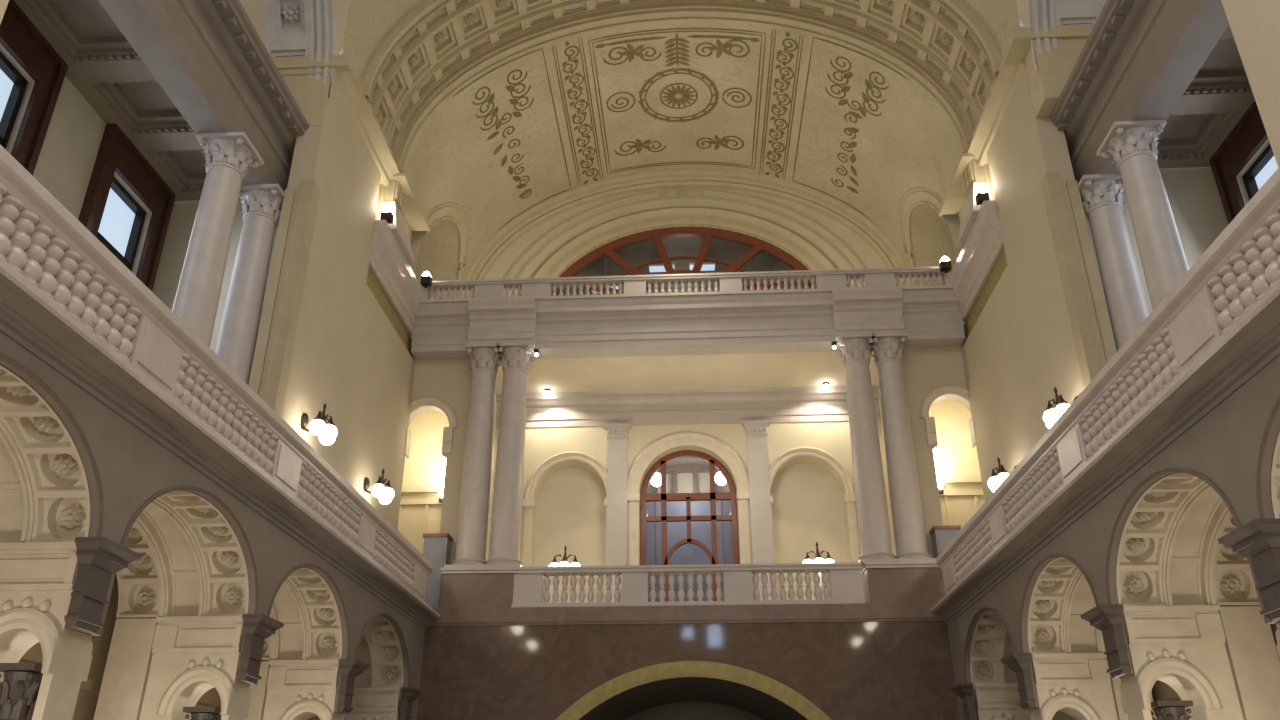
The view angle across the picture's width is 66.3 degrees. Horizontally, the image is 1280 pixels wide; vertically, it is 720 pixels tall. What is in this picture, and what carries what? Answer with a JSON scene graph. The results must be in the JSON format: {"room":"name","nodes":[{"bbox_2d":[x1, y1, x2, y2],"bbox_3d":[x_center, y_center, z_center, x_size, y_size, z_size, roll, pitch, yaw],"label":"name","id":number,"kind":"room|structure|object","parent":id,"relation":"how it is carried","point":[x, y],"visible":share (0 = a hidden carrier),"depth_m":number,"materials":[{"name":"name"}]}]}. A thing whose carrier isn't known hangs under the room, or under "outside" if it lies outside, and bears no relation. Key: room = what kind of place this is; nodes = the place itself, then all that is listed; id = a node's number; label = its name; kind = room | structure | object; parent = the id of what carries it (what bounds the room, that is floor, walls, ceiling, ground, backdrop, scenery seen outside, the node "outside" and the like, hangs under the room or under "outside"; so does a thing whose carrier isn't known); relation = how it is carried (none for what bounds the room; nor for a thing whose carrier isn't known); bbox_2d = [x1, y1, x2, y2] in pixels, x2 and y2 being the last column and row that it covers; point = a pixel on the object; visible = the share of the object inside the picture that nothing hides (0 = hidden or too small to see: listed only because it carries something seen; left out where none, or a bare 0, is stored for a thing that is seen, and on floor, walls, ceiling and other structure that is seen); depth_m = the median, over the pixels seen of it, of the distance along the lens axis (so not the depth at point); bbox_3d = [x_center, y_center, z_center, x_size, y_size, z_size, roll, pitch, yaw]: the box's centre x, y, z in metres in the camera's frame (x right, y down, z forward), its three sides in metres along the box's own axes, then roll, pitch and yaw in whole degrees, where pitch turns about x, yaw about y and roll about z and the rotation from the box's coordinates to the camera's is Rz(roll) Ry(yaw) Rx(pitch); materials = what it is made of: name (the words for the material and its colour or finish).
{"room":"grand station hall","nodes":[
{"label":"grand station hall","id":0,"kind":"room"},
{"bbox_2d":[0,0,8,23],"bbox_3d":[-8.021,-6.567,8.779,1.500,10.500,6.300,-1,-25,3],"label":"wall","id":1,"kind":"structure","parent":0,"point":[3,3],"depth_m":10.90,"materials":[{"name":"beige paint"}]},
{"bbox_2d":[98,0,309,192],"bbox_3d":[-7.859,-7.027,13.950,1.120,1.770,15.250,-1,-25,3],"label":"entablature","id":2,"kind":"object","parent":1,"relation":"attached to","point":[209,58],"depth_m":17.50,"materials":[{"name":"grey stone"}]},
{"bbox_2d":[33,76,105,218],"bbox_3d":[-10.873,-3.440,12.739,0.350,8.250,15.800,-1,-25,3],"label":"wall","id":3,"kind":"structure","parent":0,"point":[68,154],"depth_m":17.96,"materials":[{"name":"beige paint"}]},
{"bbox_2d":[0,0,67,175],"bbox_3d":[-10.585,-2.800,15.133,0.450,6.650,2.400,-1,-25,3],"label":"sash window","id":4,"kind":"structure","parent":3,"relation":"in","point":[32,73],"depth_m":16.66,"materials":[{"name":"brown wood"}]},
{"bbox_2d":[78,123,175,290],"bbox_3d":[-10.360,-1.086,18.740,0.450,6.650,2.400,-1,-25,3],"label":"sash window","id":5,"kind":"structure","parent":3,"relation":"in","point":[127,206],"depth_m":19.88,"materials":[{"name":"brown wood"}]},
{"bbox_2d":[14,0,240,200],"bbox_3d":[-9.401,-7.048,14.350,2.600,0.350,15.780,-1,-25,3],"label":"ceiling","id":6,"kind":"structure","parent":0,"point":[103,66],"depth_m":18.37,"materials":[{"name":"beige paint"}]},
{"bbox_2d":[18,575,309,719],"bbox_3d":[-7.932,4.285,12.044,0.360,5.800,21.500,-1,-25,3],"label":"wall","id":7,"kind":"structure","parent":0,"point":[89,690],"depth_m":13.92,"materials":[{"name":"beige paint"}]},
{"bbox_2d":[152,199,242,351],"bbox_3d":[-9.321,-0.017,19.942,2.550,8.250,0.300,-1,-25,3],"label":"wall","id":8,"kind":"structure","parent":0,"point":[183,214],"depth_m":20.85,"materials":[{"name":"beige paint"}]},
{"bbox_2d":[0,331,424,719],"bbox_3d":[-5.666,2.676,12.667,0.100,2.400,21.500,-1,-25,3],"label":"wall","id":9,"kind":"structure","parent":0,"point":[132,466],"depth_m":11.62,"materials":[{"name":"grey stone"}]},
{"bbox_2d":[0,365,89,542],"bbox_3d":[-6.906,0.571,9.087,1.930,1.370,3.936,-1,-25,3],"label":"arch","id":10,"kind":"object","parent":9,"relation":"attached to","point":[44,491],"visible":0.98,"depth_m":10.41,"materials":[{"name":"beige stone"}]},
{"bbox_2d":[64,537,140,632],"bbox_3d":[-5.594,2.352,10.144,0.300,0.860,0.740,-1,-25,3],"label":"cap","id":11,"kind":"object","parent":9,"relation":"attached to","point":[98,558],"visible":1,"depth_m":10.04,"materials":[{"name":"stone"}]},
{"bbox_2d":[116,490,248,617],"bbox_3d":[-6.678,2.307,12.739,1.930,1.370,3.936,-1,-25,3],"label":"arch","id":12,"kind":"object","parent":9,"relation":"attached to","point":[192,561],"visible":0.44,"depth_m":14.07,"materials":[{"name":"beige stone"}]},
{"bbox_2d":[0,352,408,686],"bbox_3d":[-5.609,2.344,12.655,0.030,1.230,19.860,-1,-25,3],"label":"trim","id":13,"kind":"structure","parent":9,"relation":"attached to","point":[3,357],"depth_m":11.60,"materials":[{"name":"brown stone"}]},
{"bbox_2d":[0,259,439,629],"bbox_3d":[-5.497,1.403,13.250,0.440,0.070,21.480,-1,-25,3],"label":"trim","id":14,"kind":"structure","parent":9,"relation":"attached to","point":[6,271],"depth_m":11.30,"materials":[{"name":"stone"}]},
{"bbox_2d":[0,145,432,603],"bbox_3d":[-5.642,0.792,13.339,0.370,1.100,21.100,-1,-25,3],"label":"balustrade","id":15,"kind":"object","parent":14,"relation":"on","point":[41,240],"visible":0.84,"depth_m":11.65,"materials":[{"name":"stone"}]},
{"bbox_2d":[136,567,341,659],"bbox_3d":[-6.449,4.042,16.391,1.930,1.370,3.936,-1,-25,3],"label":"arch","id":16,"kind":"object","parent":9,"relation":"attached to","point":[306,605],"visible":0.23,"depth_m":17.72,"materials":[{"name":"beige stone"}]},
{"bbox_2d":[237,614,283,683],"bbox_3d":[-5.366,4.083,13.787,0.300,0.860,0.740,-1,-25,3],"label":"cap","id":17,"kind":"object","parent":9,"relation":"attached to","point":[257,628],"visible":1,"depth_m":13.66,"materials":[{"name":"stone"}]},
{"bbox_2d":[263,615,402,687],"bbox_3d":[-6.221,5.778,20.044,1.930,1.370,3.936,-1,-25,3],"label":"arch","id":18,"kind":"object","parent":9,"relation":"attached to","point":[379,647],"visible":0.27,"depth_m":21.38,"materials":[{"name":"beige stone"}]},
{"bbox_2d":[336,659,368,712],"bbox_3d":[-5.137,5.823,17.448,0.300,0.860,0.740,-1,-25,3],"label":"cap","id":19,"kind":"object","parent":9,"relation":"attached to","point":[350,669],"visible":1,"depth_m":17.31,"materials":[{"name":"stone"}]},
{"bbox_2d":[264,0,332,96],"bbox_3d":[-7.607,-9.198,18.154,1.500,4.200,8.667,-1,-25,3],"label":"pilaster","id":20,"kind":"structure","parent":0,"point":[292,27],"depth_m":21.27,"materials":[{"name":"stone"}]},
{"bbox_2d":[257,77,414,528],"bbox_3d":[-7.156,0.011,22.621,1.500,10.500,8.000,-1,-25,3],"label":"wall","id":21,"kind":"structure","parent":0,"point":[348,356],"depth_m":21.61,"materials":[{"name":"beige paint"}]},
{"bbox_2d":[248,179,319,417],"bbox_3d":[-6.862,-0.250,18.402,0.570,7.350,0.360,-1,-25,3],"label":"trim","id":22,"kind":"structure","parent":21,"relation":"attached to","point":[278,372],"depth_m":18.73,"materials":[{"name":"beige paint"}]},
{"bbox_2d":[301,403,336,444],"bbox_3d":[-6.150,1.198,19.020,0.722,0.775,0.715,-23,-34,39],"label":"wall lamp","id":23,"kind":"object","parent":21,"relation":"attached to","point":[327,432],"visible":1,"depth_m":18.82,"materials":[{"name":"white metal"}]},
{"bbox_2d":[271,54,429,241],"bbox_3d":[-6.891,-3.656,26.122,2.050,2.570,11.400,-1,-25,3],"label":"trim","id":24,"kind":"structure","parent":21,"relation":"attached to","point":[310,94],"depth_m":21.85,"materials":[{"name":"beige paint"}]},
{"bbox_2d":[366,266,411,356],"bbox_3d":[-7.114,-1.135,25.159,1.380,0.650,4.400,-1,-25,3],"label":"trim","id":25,"kind":"structure","parent":21,"relation":"attached to","point":[372,283],"depth_m":25.05,"materials":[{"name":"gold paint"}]},
{"bbox_2d":[369,220,422,334],"bbox_3d":[-6.749,-2.025,25.337,1.414,1.110,4.000,-1,-25,3],"label":"trim","id":26,"kind":"structure","parent":21,"relation":"attached to","point":[388,263],"depth_m":24.86,"materials":[{"name":"stone"}]},
{"bbox_2d":[379,179,414,263],"bbox_3d":[-6.299,-4.097,25.462,0.720,2.740,1.700,-1,-25,3],"label":"pilaster","id":27,"kind":"object","parent":26,"relation":"on","point":[395,198],"visible":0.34,"depth_m":24.83,"materials":[{"name":"stone"}]},
{"bbox_2d":[397,411,448,554],"bbox_3d":[-6.019,3.792,26.908,2.750,7.350,2.500,-1,-25,3],"label":"wall","id":28,"kind":"structure","parent":0,"point":[420,510],"depth_m":28.23,"materials":[{"name":"yellow paint"}]},
{"bbox_2d":[409,219,458,298],"bbox_3d":[-6.626,-2.656,29.123,2.225,3.000,4.400,-1,-25,3],"label":"wall","id":29,"kind":"structure","parent":0,"point":[436,252],"depth_m":30.43,"materials":[{"name":"beige paint"}]},
{"bbox_2d":[409,354,471,564],"bbox_3d":[-5.348,3.131,25.655,2.050,7.470,0.350,-1,-25,3],"label":"wall","id":30,"kind":"structure","parent":0,"point":[447,380],"depth_m":26.44,"materials":[{"name":"beige paint"}]},
{"bbox_2d":[405,397,457,458],"bbox_3d":[-5.697,1.793,26.230,1.740,1.640,0.400,-1,-25,3],"label":"trim","id":31,"kind":"structure","parent":30,"relation":"attached to","point":[440,404],"depth_m":26.16,"materials":[{"name":"beige stone"}]},
{"bbox_2d":[456,187,895,600],"bbox_3d":[1.412,0.812,30.188,17.200,15.550,0.700,-1,-25,3],"label":"wall","id":32,"kind":"structure","parent":0,"point":[833,438],"depth_m":29.30,"materials":[{"name":"yellow paint"}]},
{"bbox_2d":[604,423,630,601],"bbox_3d":[-0.661,4.804,27.894,0.800,6.370,0.250,-1,-25,3],"label":"pilaster","id":33,"kind":"object","parent":32,"relation":"attached to","point":[617,470],"visible":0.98,"depth_m":28.28,"materials":[{"name":"stone"}]},
{"bbox_2d":[552,227,815,295],"bbox_3d":[1.405,-2.301,31.524,9.540,4.620,0.200,-1,-25,3],"label":"fan window","id":34,"kind":"structure","parent":32,"relation":"in","point":[758,245],"depth_m":32.02,"materials":[{"name":"brown wood"}]},
{"bbox_2d":[504,189,865,295],"bbox_3d":[1.391,-3.059,31.619,12.540,5.970,0.360,-1,-25,3],"label":"trim","id":35,"kind":"structure","parent":32,"relation":"attached to","point":[800,247],"depth_m":32.20,"materials":[{"name":"beige paint"}]},
{"bbox_2d":[462,170,908,297],"bbox_3d":[1.381,-4.088,31.898,14.240,4.870,0.420,-1,-25,3],"label":"trim","id":36,"kind":"structure","parent":32,"relation":"attached to","point":[788,191],"depth_m":32.46,"materials":[{"name":"beige paint"}]},
{"bbox_2d":[496,385,880,428],"bbox_3d":[1.383,1.407,29.331,11.500,1.000,0.340,-1,-25,3],"label":"trim","id":37,"kind":"structure","parent":32,"relation":"attached to","point":[774,404],"depth_m":29.39,"materials":[{"name":"stone"}]},
{"bbox_2d":[640,450,739,601],"bbox_3d":[1.419,5.302,28.198,2.880,5.730,0.160,-1,-25,3],"label":"window frame","id":38,"kind":"structure","parent":32,"relation":"in","point":[713,462],"depth_m":28.53,"materials":[{"name":"brown wood"}]},
{"bbox_2d":[522,431,859,601],"bbox_3d":[1.397,4.936,27.941,9.720,6.170,0.420,-1,-25,3],"label":"trim","id":39,"kind":"structure","parent":32,"relation":"attached to","point":[637,468],"depth_m":28.48,"materials":[{"name":"beige stone"}]},
{"bbox_2d":[742,420,773,600],"bbox_3d":[3.432,4.705,27.686,0.800,6.370,0.250,-1,-25,3],"label":"pilaster","id":40,"kind":"object","parent":32,"relation":"attached to","point":[757,456],"visible":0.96,"depth_m":28.06,"materials":[{"name":"stone"}]},
{"bbox_2d":[342,0,1019,83],"bbox_3d":[0.533,-10.570,18.353,14.400,4.950,10.100,-1,-25,3],"label":"ceiling","id":41,"kind":"structure","parent":0,"point":[369,23],"depth_m":21.95,"materials":[{"name":"beige paint"}]},
{"bbox_2d":[362,0,1001,171],"bbox_3d":[0.899,-7.830,24.236,14.588,5.050,2.900,-1,-25,3],"label":"ceiling","id":42,"kind":"structure","parent":0,"point":[440,46],"depth_m":24.81,"materials":[{"name":"beige paint"}]},
{"bbox_2d":[403,19,963,295],"bbox_3d":[1.187,-5.554,28.792,14.200,4.850,7.300,-1,-25,3],"label":"ceiling","id":43,"kind":"structure","parent":0,"point":[914,142],"depth_m":28.62,"materials":[{"name":"beige paint"}]},
{"bbox_2d":[453,28,907,230],"bbox_3d":[1.179,-6.773,29.211,12.004,2.265,6.560,-1,-25,3],"label":"trim","id":44,"kind":"structure","parent":43,"relation":"attached to","point":[671,98],"depth_m":28.64,"materials":[{"name":"paint"}]},
{"bbox_2d":[558,237,810,295],"bbox_3d":[1.551,-1.607,32.494,11.500,6.000,2.000,-1,-25,3],"label":"wall","id":45,"kind":"structure","parent":0,"point":[723,250],"depth_m":34.32,"materials":[{"name":"beige paint"}]},
{"bbox_2d":[495,352,878,393],"bbox_3d":[1.310,0.273,28.344,11.750,0.200,3.300,-1,-25,3],"label":"ceiling","id":46,"kind":"structure","parent":0,"point":[802,369],"depth_m":28.30,"materials":[{"name":"beige paint"}]},
{"bbox_2d":[417,621,959,719],"bbox_3d":[0.995,8.780,21.548,12.200,5.840,0.500,-1,-25,3],"label":"wall","id":47,"kind":"structure","parent":0,"point":[881,670],"depth_m":22.19,"materials":[{"name":"brown stone"}]},
{"bbox_2d":[428,603,943,625],"bbox_3d":[0.993,5.985,22.843,12.100,0.400,0.560,-1,-25,3],"label":"trim","id":48,"kind":"structure","parent":47,"relation":"on","point":[858,612],"depth_m":22.59,"materials":[{"name":"stone"}]},
{"bbox_2d":[439,566,515,607],"bbox_3d":[-3.831,5.593,23.603,1.810,0.960,1.070,-1,-25,3],"label":"pedestal","id":49,"kind":"object","parent":48,"relation":"on","point":[461,587],"visible":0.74,"depth_m":23.19,"materials":[{"name":"stone"}]},
{"bbox_2d":[444,343,502,566],"bbox_3d":[-4.170,2.481,25.208,1.006,6.040,1.006,-1,-25,3],"label":"stone column","id":50,"kind":"structure","parent":49,"relation":"on","point":[471,542],"depth_m":24.87,"materials":[{"name":"beige stone"}]},
{"bbox_2d":[486,342,535,566],"bbox_3d":[-3.331,2.461,25.166,1.006,6.040,1.006,-1,-25,3],"label":"stone column","id":51,"kind":"structure","parent":49,"relation":"on","point":[517,357],"depth_m":24.82,"materials":[{"name":"beige stone"}]},
{"bbox_2d":[511,562,864,606],"bbox_3d":[1.088,5.339,23.056,8.200,0.950,0.400,-1,-25,3],"label":"balustrade","id":52,"kind":"object","parent":48,"relation":"on","point":[845,580],"visible":1,"depth_m":22.98,"materials":[{"name":"stone"}]},
{"bbox_2d":[862,561,944,602],"bbox_3d":[6.183,5.350,23.092,1.810,0.960,1.070,-1,-25,3],"label":"pedestal","id":53,"kind":"object","parent":48,"relation":"on","point":[884,581],"visible":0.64,"depth_m":22.69,"materials":[{"name":"stone"}]},
{"bbox_2d":[835,333,902,565],"bbox_3d":[5.694,2.242,24.706,1.006,6.040,1.006,-1,-25,3],"label":"stone column","id":54,"kind":"structure","parent":53,"relation":"on","point":[870,493],"depth_m":24.36,"materials":[{"name":"beige stone"}]},
{"bbox_2d":[870,332,936,560],"bbox_3d":[6.533,2.222,24.663,1.006,6.040,1.006,-1,-25,3],"label":"stone column","id":55,"kind":"structure","parent":53,"relation":"on","point":[903,481],"depth_m":24.32,"materials":[{"name":"beige stone"}]},
{"bbox_2d":[556,661,831,719],"bbox_3d":[1.152,8.846,21.269,8.920,4.560,0.170,-1,-25,3],"label":"trim","id":56,"kind":"structure","parent":47,"relation":"attached to","point":[620,684],"depth_m":21.96,"materials":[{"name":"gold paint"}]},
{"bbox_2d":[931,280,1279,624],"bbox_3d":[6.245,1.119,12.652,0.440,0.070,21.480,-1,-25,3],"label":"trim","id":57,"kind":"structure","parent":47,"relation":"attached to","point":[1273,293],"depth_m":11.67,"materials":[{"name":"stone"}]},
{"bbox_2d":[936,167,1279,594],"bbox_3d":[6.369,0.501,12.727,0.370,1.100,21.100,-1,-25,3],"label":"balustrade","id":58,"kind":"object","parent":57,"relation":"on","point":[1242,264],"visible":0.83,"depth_m":12.07,"materials":[{"name":"stone"}]},
{"bbox_2d":[646,458,730,503],"bbox_3d":[1.530,5.144,30.451,6.000,7.950,3.500,-1,-25,3],"label":"wall","id":59,"kind":"structure","parent":0,"point":[684,480],"depth_m":32.76,"materials":[{"name":"beige paint"}]},
{"bbox_2d":[646,502,732,601],"bbox_3d":[1.618,7.073,31.248,5.800,5.150,0.200,-1,-25,3],"label":"wall","id":60,"kind":"structure","parent":0,"point":[686,554],"depth_m":31.70,"materials":[{"name":"grey glass"}]},
{"bbox_2d":[580,677,806,719],"bbox_3d":[1.268,10.098,23.344,9.300,5.000,4.700,-1,-25,3],"label":"ceiling","id":61,"kind":"structure","parent":0,"point":[691,698],"depth_m":24.54,"materials":[{"name":"stone"}]},
{"bbox_2d":[910,204,961,285],"bbox_3d":[9.124,-3.038,28.320,2.225,3.000,4.400,-1,-25,3],"label":"niche","id":62,"kind":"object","parent":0,"point":[933,237],"depth_m":29.66,"materials":[{"name":"beige paint"}]},
{"bbox_2d":[902,341,970,557],"bbox_3d":[7.781,2.813,24.986,2.050,7.470,0.350,-1,-25,3],"label":"wall","id":63,"kind":"structure","parent":0,"point":[925,369],"depth_m":25.78,"materials":[{"name":"beige paint"}]},
{"bbox_2d":[411,286,964,359],"bbox_3d":[1.180,-0.975,26.486,14.800,1.300,1.216,-1,-25,3],"label":"entablature","id":64,"kind":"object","parent":63,"relation":"attached to","point":[786,322],"depth_m":26.36,"materials":[{"name":"stone"}]},
{"bbox_2d":[420,266,953,302],"bbox_3d":[1.163,-1.976,26.628,14.400,0.630,0.380,-1,-25,3],"label":"balustrade","id":65,"kind":"object","parent":64,"relation":"on","point":[730,283],"visible":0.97,"depth_m":26.54,"materials":[{"name":"stone"}]},
{"bbox_2d":[919,386,976,448],"bbox_3d":[8.121,1.458,25.526,1.740,1.640,0.400,-1,-25,3],"label":"trim","id":66,"kind":"structure","parent":63,"relation":"attached to","point":[928,400],"depth_m":25.51,"materials":[{"name":"beige stone"}]},
{"bbox_2d":[929,400,984,529],"bbox_3d":[8.607,3.438,26.162,2.750,7.350,2.500,-1,-25,3],"label":"wall","id":67,"kind":"structure","parent":0,"point":[962,497],"depth_m":27.54,"materials":[{"name":"yellow paint"}]},
{"bbox_2d":[961,67,1116,501],"bbox_3d":[9.135,-0.255,22.062,1.500,10.500,7.400,-1,-25,3],"label":"wall","id":68,"kind":"structure","parent":0,"point":[1020,347],"depth_m":21.25,"materials":[{"name":"beige paint"}]},
{"bbox_2d":[949,200,1003,320],"bbox_3d":[8.892,-2.404,24.540,1.414,1.110,4.000,-1,-25,3],"label":"trim","id":69,"kind":"structure","parent":68,"relation":"attached to","point":[983,246],"depth_m":24.10,"materials":[{"name":"stone"}]},
{"bbox_2d":[956,159,990,247],"bbox_3d":[8.357,-4.452,24.715,0.720,2.740,1.700,-1,-25,3],"label":"pilaster","id":70,"kind":"object","parent":69,"relation":"on","point":[973,178],"visible":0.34,"depth_m":24.09,"materials":[{"name":"stone"}]},
{"bbox_2d":[964,249,1006,341],"bbox_3d":[9.280,-1.532,24.324,1.380,0.650,4.400,-1,-25,3],"label":"trim","id":71,"kind":"structure","parent":68,"relation":"attached to","point":[1001,264],"depth_m":24.33,"materials":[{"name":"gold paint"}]},
{"bbox_2d":[939,24,1094,222],"bbox_3d":[9.034,-4.042,25.310,2.050,2.570,11.400,-1,-25,3],"label":"trim","id":72,"kind":"structure","parent":68,"relation":"attached to","point":[1054,67],"depth_m":20.60,"materials":[{"name":"beige paint"}]},
{"bbox_2d":[1040,172,1116,388],"bbox_3d":[8.418,-0.362,18.166,0.570,7.350,0.360,-1,-25,3],"label":"trim","id":73,"kind":"structure","parent":68,"relation":"attached to","point":[1085,342],"depth_m":18.61,"materials":[{"name":"beige paint"}]},
{"bbox_2d":[1029,0,1101,70],"bbox_3d":[8.667,-9.592,17.325,1.500,4.200,8.667,-1,-25,3],"label":"pilaster","id":74,"kind":"structure","parent":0,"point":[1044,13],"depth_m":20.42,"materials":[{"name":"stone"}]},
{"bbox_2d":[947,355,1279,719],"bbox_3d":[6.415,2.384,12.051,0.100,2.400,21.500,-1,-25,3],"label":"wall","id":75,"kind":"structure","parent":0,"point":[1223,446],"depth_m":11.83,"materials":[{"name":"grey stone"}]},
{"bbox_2d":[970,609,1031,683],"bbox_3d":[7.866,5.437,19.325,1.930,1.370,3.936,-1,-25,3],"label":"arch","id":76,"kind":"object","parent":75,"relation":"attached to","point":[991,641],"visible":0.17,"depth_m":20.72,"materials":[{"name":"beige stone"}]},
{"bbox_2d":[1001,653,1035,708],"bbox_3d":[6.528,5.541,16.853,0.300,0.860,0.740,-1,-25,3],"label":"cap","id":77,"kind":"object","parent":75,"relation":"attached to","point":[1020,663],"visible":1,"depth_m":16.72,"materials":[{"name":"stone"}]},
{"bbox_2d":[1081,604,1131,676],"bbox_3d":[6.299,3.801,13.192,0.300,0.860,0.740,-1,-25,3],"label":"cap","id":78,"kind":"object","parent":75,"relation":"attached to","point":[1107,618],"visible":1,"depth_m":13.06,"materials":[{"name":"stone"}]},
{"bbox_2d":[964,394,1279,682],"bbox_3d":[6.342,2.054,12.046,0.030,1.230,19.860,-1,-25,3],"label":"trim","id":79,"kind":"structure","parent":75,"relation":"attached to","point":[1276,406],"depth_m":12.52,"materials":[{"name":"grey stone"}]},
{"bbox_2d":[1028,557,1243,652],"bbox_3d":[7.638,3.701,15.673,1.930,1.370,3.936,-1,-25,3],"label":"arch","id":80,"kind":"object","parent":75,"relation":"attached to","point":[1061,593],"visible":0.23,"depth_m":17.05,"materials":[{"name":"beige stone"}]},
{"bbox_2d":[1116,472,1259,605],"bbox_3d":[7.410,1.965,12.021,1.930,1.370,3.936,-1,-25,3],"label":"arch","id":81,"kind":"object","parent":75,"relation":"attached to","point":[1170,553],"visible":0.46,"depth_m":13.36,"materials":[{"name":"beige stone"}]},
{"bbox_2d":[1218,518,1279,619],"bbox_3d":[6.072,2.069,9.549,0.300,0.860,0.740,-1,-25,3],"label":"cap","id":82,"kind":"object","parent":75,"relation":"attached to","point":[1258,540],"visible":1,"depth_m":9.51,"materials":[{"name":"stone"}]},
{"bbox_2d":[1122,167,1228,313],"bbox_3d":[10.996,-0.509,18.906,2.550,8.250,0.300,-1,-25,3],"label":"wall","id":83,"kind":"structure","parent":0,"point":[1194,198],"depth_m":19.92,"materials":[{"name":"beige paint"}]},
{"bbox_2d":[1155,25,1254,167],"bbox_3d":[10.168,-7.522,13.352,2.600,0.350,15.780,-1,-25,3],"label":"ceiling","id":84,"kind":"structure","parent":0,"point":[1220,93],"depth_m":18.76,"materials":[{"name":"beige paint"}]},
{"bbox_2d":[1221,0,1279,167],"bbox_3d":[8.322,-6.437,9.054,1.500,10.500,8.750,-1,-25,3],"label":"wall","id":85,"kind":"structure","parent":0,"point":[1254,24],"depth_m":12.27,"materials":[{"name":"beige paint"}]},
{"bbox_2d":[1049,0,1228,182],"bbox_3d":[8.612,-7.297,13.382,1.120,1.770,15.850,-1,-25,3],"label":"entablature","id":86,"kind":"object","parent":85,"relation":"attached to","point":[1139,58],"depth_m":17.40,"materials":[{"name":"grey stone"}]},
{"bbox_3d":[-8.221,2.725,15.576,5.300,0.450,26.500,-1,-25,3],"label":"floor","id":87,"kind":"structure","parent":0,"visible":0},
{"bbox_2d":[172,132,263,347],"bbox_3d":[-7.661,-0.804,16.830,0.979,7.000,0.979,-1,-25,3],"label":"column","id":88,"kind":"structure","parent":87,"relation":"on","point":[228,156],"depth_m":17.28,"materials":[{"name":"stone"}]},
{"bbox_2d":[214,184,285,384],"bbox_3d":[-7.571,-0.118,18.272,0.979,7.000,0.979,-1,-25,3],"label":"column","id":89,"kind":"structure","parent":87,"relation":"on","point":[236,341],"depth_m":18.70,"materials":[{"name":"stone"}]},
{"bbox_2d":[423,533,452,607],"bbox_3d":[-5.018,5.310,23.928,0.640,2.050,0.520,-1,-25,3],"label":"pedestal","id":90,"kind":"object","parent":87,"relation":"on","point":[437,546],"visible":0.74,"depth_m":23.90,"materials":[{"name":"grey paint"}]},
{"bbox_3d":[0.417,7.114,11.009,24.000,0.200,32.000,-1,-25,3],"label":"floor","id":91,"kind":"structure","parent":0,"visible":0},
{"bbox_2d":[0,663,42,719],"bbox_3d":[-6.297,4.540,9.414,0.480,3.080,0.480,-1,-25,3],"label":"marble column","id":92,"kind":"structure","parent":91,"relation":"on","point":[19,690],"depth_m":9.84,"materials":[{"name":"stone"}]},
{"bbox_2d":[0,542,92,719],"bbox_3d":[-6.814,4.007,9.700,1.945,4.290,0.680,-1,-25,3],"label":"wall","id":93,"kind":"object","parent":91,"relation":"on","point":[37,579],"visible":0.83,"depth_m":10.12,"materials":[{"name":"beige paint"}]},
{"bbox_2d":[93,616,249,719],"bbox_3d":[-6.586,5.738,13.343,1.945,4.290,0.680,-1,-25,3],"label":"wall","id":94,"kind":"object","parent":91,"relation":"on","point":[155,668],"visible":0.98,"depth_m":13.77,"materials":[{"name":"beige paint"}]},
{"bbox_2d":[244,659,342,719],"bbox_3d":[-6.357,7.478,17.004,1.945,4.290,0.680,-1,-25,3],"label":"wall","id":95,"kind":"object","parent":91,"relation":"on","point":[286,689],"visible":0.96,"depth_m":17.46,"materials":[{"name":"beige stone"}]},
{"bbox_2d":[309,687,400,719],"bbox_3d":[-6.136,9.158,20.539,1.945,4.290,0.680,-1,-25,3],"label":"wall","id":96,"kind":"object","parent":91,"relation":"on","point":[371,703],"visible":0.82,"depth_m":21.05,"materials":[{"name":"beige stone"}]},
{"bbox_2d":[973,683,1072,719],"bbox_3d":[7.996,8.816,19.819,1.945,4.290,0.680,-1,-25,3],"label":"wall","id":97,"kind":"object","parent":91,"relation":"on","point":[993,701],"visible":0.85,"depth_m":20.36,"materials":[{"name":"beige stone"}]},
{"bbox_2d":[1031,653,1156,719],"bbox_3d":[7.775,7.136,16.284,1.945,4.290,0.680,-1,-25,3],"label":"wall","id":98,"kind":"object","parent":91,"relation":"on","point":[1077,685],"visible":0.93,"depth_m":16.76,"materials":[{"name":"beige stone"}]},
{"bbox_2d":[1120,605,1279,719],"bbox_3d":[7.546,5.396,12.623,1.945,4.290,0.680,-1,-25,3],"label":"wall","id":99,"kind":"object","parent":91,"relation":"on","point":[1225,660],"visible":0.95,"depth_m":13.05,"materials":[{"name":"beige paint"}]},
{"bbox_3d":[9.252,2.301,14.685,5.300,0.450,26.500,-1,-25,3],"label":"floor","id":100,"kind":"structure","parent":0,"visible":0},
{"bbox_2d":[1077,174,1149,350],"bbox_3d":[9.116,-0.264,17.965,0.979,7.000,0.979,-1,-25,3],"label":"column","id":101,"kind":"structure","parent":100,"relation":"on","point":[1101,195],"depth_m":18.55,"materials":[{"name":"stone"}]},
{"bbox_2d":[1096,120,1188,309],"bbox_3d":[9.026,-0.950,16.522,0.979,7.000,0.979,-1,-25,3],"label":"column","id":102,"kind":"structure","parent":100,"relation":"on","point":[1132,145],"depth_m":17.15,"materials":[{"name":"stone"}]},
{"bbox_3d":[11.641,-3.985,11.591,0.350,8.250,15.800,-1,-25,3],"label":"wall","id":103,"kind":"structure","parent":0,"visible":0},
{"bbox_2d":[1209,101,1277,223],"bbox_3d":[11.855,-1.624,17.608,0.450,6.650,2.400,-1,-25,3],"label":"sash window","id":104,"kind":"structure","parent":103,"relation":"in","point":[1243,163],"depth_m":19.17,"materials":[{"name":"brown wood"}]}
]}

